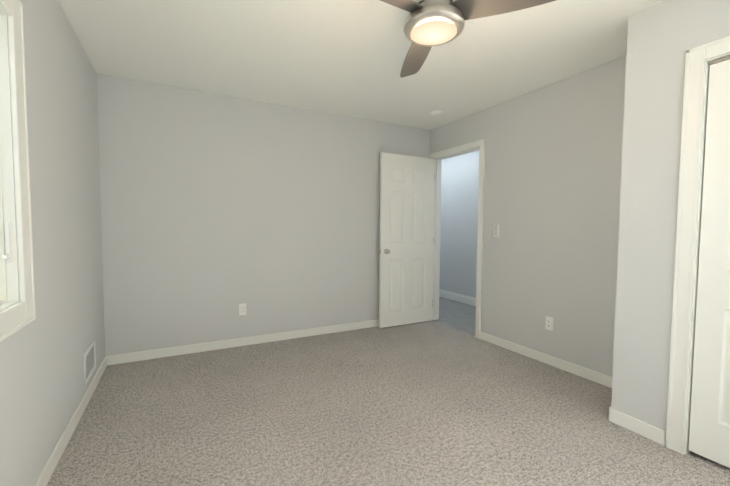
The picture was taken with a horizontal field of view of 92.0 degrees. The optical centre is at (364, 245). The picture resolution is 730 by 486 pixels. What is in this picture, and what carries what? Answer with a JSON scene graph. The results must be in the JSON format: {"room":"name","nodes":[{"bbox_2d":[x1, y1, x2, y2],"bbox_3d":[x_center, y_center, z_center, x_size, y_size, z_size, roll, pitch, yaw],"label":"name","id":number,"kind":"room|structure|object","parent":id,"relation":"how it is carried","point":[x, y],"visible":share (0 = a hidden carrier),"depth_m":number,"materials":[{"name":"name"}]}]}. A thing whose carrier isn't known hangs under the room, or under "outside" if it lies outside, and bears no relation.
{"room":"empty bedroom","nodes":[
{"label":"empty bedroom","id":0,"kind":"room"},
{"bbox_2d":[0,0,104,485],"bbox_3d":[-1.133,-0.075,0.803,0.125,2.420,4.985,-1,3,-28],"label":"wall","id":1,"kind":"structure","parent":0,"point":[43,388],"depth_m":1.82,"materials":[{"name":"grey paint"}]},
{"bbox_2d":[0,0,35,341],"bbox_3d":[-1.260,-0.311,1.061,0.144,1.290,0.840,-1,3,-28],"label":"casement window","id":2,"kind":"structure","parent":1,"relation":"in","point":[3,287],"depth_m":1.38,"materials":[{"name":"white wood"}]},
{"bbox_2d":[2,221,12,261],"bbox_3d":[-1.379,-0.015,1.355,0.020,0.160,0.046,-1,3,-28],"label":"lever","id":3,"kind":"object","parent":2,"relation":"attached to","point":[8,256],"visible":0.98,"depth_m":1.37,"materials":[{"name":"white plastic"}]},
{"bbox_2d":[34,356,109,485],"bbox_3d":[-1.078,1.091,0.896,0.017,0.082,4.755,-1,3,-28],"label":"baseboard","id":4,"kind":"structure","parent":1,"relation":"attached to","point":[44,477],"depth_m":1.94,"materials":[{"name":"white wood"}]},
{"bbox_2d":[83,340,95,385],"bbox_3d":[-1.916,0.808,2.458,0.011,0.210,0.340,-1,3,-28],"label":"air vent","id":5,"kind":"object","parent":1,"relation":"in","point":[89,358],"visible":1,"depth_m":2.44,"materials":[{"name":"white metal"}]},
{"bbox_2d":[97,74,429,355],"bbox_3d":[-0.664,-0.226,3.804,3.518,2.420,0.115,-1,3,-28],"label":"wall","id":6,"kind":"structure","parent":0,"point":[217,210],"depth_m":3.40,"materials":[{"name":"grey paint"}]},
{"bbox_2d":[239,303,245,314],"bbox_3d":[-1.210,0.633,3.489,0.070,0.115,0.011,-1,3,-28],"label":"electrical outlet","id":7,"kind":"object","parent":6,"relation":"attached to","point":[242,309],"visible":1,"depth_m":3.49,"materials":[{"name":"white plastic"}]},
{"bbox_2d":[110,319,378,364],"bbox_3d":[-0.679,0.946,3.787,3.374,0.082,0.015,-1,3,-28],"label":"baseboard","id":8,"kind":"structure","parent":6,"relation":"attached to","point":[208,346],"depth_m":3.46,"materials":[{"name":"white wood"}]},
{"bbox_2d":[58,0,662,129],"bbox_3d":[0.241,-1.446,3.118,4.770,0.100,7.915,-1,3,-28],"label":"ceiling","id":9,"kind":"structure","parent":0,"point":[344,57],"depth_m":2.47,"materials":[{"name":"white paint"}]},
{"bbox_2d":[429,110,442,115],"bbox_3d":[0.758,-1.409,3.766,0.144,0.035,0.144,-1,3,-28],"label":"smoke detector","id":10,"kind":"object","parent":9,"relation":"attached to","point":[436,112],"visible":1,"depth_m":3.73,"materials":[{"name":"white plastic"}]},
{"bbox_2d":[380,0,555,77],"bbox_3d":[0.209,-1.152,1.624,1.041,0.335,1.136,-1,3,-28],"label":"ceiling fan","id":11,"kind":"object","parent":9,"relation":"hanging from","point":[428,24],"visible":1,"depth_m":1.58,"materials":[{"name":"silver metal"}]},
{"bbox_2d":[46,320,729,485],"bbox_3d":[0.376,1.152,1.671,3.558,0.100,4.985,-1,3,-28],"label":"floor carpet","id":12,"kind":"object","parent":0,"point":[431,403],"visible":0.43,"depth_m":2.14,"materials":[{"name":"beige carpet"}]},
{"bbox_2d":[434,297,475,334],"bbox_3d":[1.464,1.006,4.705,1.212,0.096,6.500,-1,3,-28],"label":"floor","id":13,"kind":"structure","parent":0,"point":[458,315],"depth_m":4.79,"materials":[{"name":"laminate"}]},
{"bbox_2d":[439,150,479,297],"bbox_3d":[1.957,-0.265,4.897,0.115,2.420,6.500,-1,3,-28],"label":"wall","id":14,"kind":"structure","parent":0,"point":[459,218],"depth_m":5.62,"materials":[{"name":"grey paint"}]},
{"bbox_2d":[439,289,475,305],"bbox_3d":[1.893,0.881,4.925,0.014,0.128,6.300,-1,3,-28],"label":"baseboard","id":15,"kind":"structure","parent":14,"relation":"attached to","point":[465,299],"depth_m":5.66,"materials":[{"name":"white wood"}]},
{"bbox_2d":[430,56,625,376],"bbox_3d":[1.466,-0.192,3.420,0.115,2.420,2.562,-1,3,-28],"label":"wall","id":16,"kind":"structure","parent":0,"point":[552,174],"depth_m":3.00,"materials":[{"name":"grey paint"}]},
{"bbox_2d":[429,139,484,338],"bbox_3d":[1.084,-0.077,4.146,0.153,2.112,0.898,-1,3,-28],"label":"door frame","id":17,"kind":"structure","parent":16,"relation":"attached to","point":[480,143],"depth_m":4.08,"materials":[{"name":"white wood"}]},
{"bbox_2d":[379,152,434,327],"bbox_3d":[0.515,-0.056,4.256,0.782,2.025,0.159,-1,3,-28],"label":"bedroom door","id":18,"kind":"structure","parent":17,"relation":"attached to","point":[406,238],"depth_m":4.22,"materials":[{"name":"white wood"}]},
{"bbox_2d":[494,224,498,236],"bbox_3d":[1.321,-0.150,3.545,0.026,0.126,0.048,-1,3,-28],"label":"light switch","id":19,"kind":"object","parent":16,"relation":"attached to","point":[496,230],"visible":1,"depth_m":3.53,"materials":[{"name":"white plastic"}]},
{"bbox_2d":[480,331,612,387],"bbox_3d":[1.592,0.996,3.091,0.014,0.082,1.550,-1,3,-28],"label":"baseboard","id":20,"kind":"structure","parent":16,"relation":"attached to","point":[600,378],"depth_m":3.04,"materials":[{"name":"white wood"}]},
{"bbox_2d":[545,316,552,330],"bbox_3d":[1.601,0.678,3.065,0.011,0.115,0.070,-1,3,-28],"label":"electrical outlet","id":21,"kind":"object","parent":16,"relation":"attached to","point":[549,324],"visible":1,"depth_m":3.06,"materials":[{"name":"white plastic"}]},
{"bbox_2d":[611,0,729,444],"bbox_3d":[2.335,-0.075,1.249,0.617,2.420,2.293,-1,3,-28],"label":"wall","id":22,"kind":"structure","parent":0,"point":[663,36],"depth_m":1.97,"materials":[{"name":"grey paint"}]},
{"bbox_2d":[665,36,729,454],"bbox_3d":[2.074,0.117,1.198,0.102,2.038,1.464,-1,3,-28],"label":"door frame","id":23,"kind":"structure","parent":22,"relation":"attached to","point":[697,251],"depth_m":1.81,"materials":[{"name":"white wood"}]},
{"bbox_2d":[688,59,729,467],"bbox_3d":[2.042,0.137,1.179,0.060,2.000,1.421,-1,3,-28],"label":"bifold closet door","id":24,"kind":"structure","parent":22,"relation":"in","point":[709,434],"depth_m":1.75,"materials":[{"name":"white wood"}]},
{"bbox_2d":[709,56,729,64],"bbox_3d":[2.060,-0.874,1.136,0.026,0.015,1.424,-1,3,-28],"label":"closet track","id":25,"kind":"object","parent":22,"relation":"attached to","point":[719,60],"visible":0.81,"depth_m":1.72,"materials":[{"name":"silver metal"}]}
]}

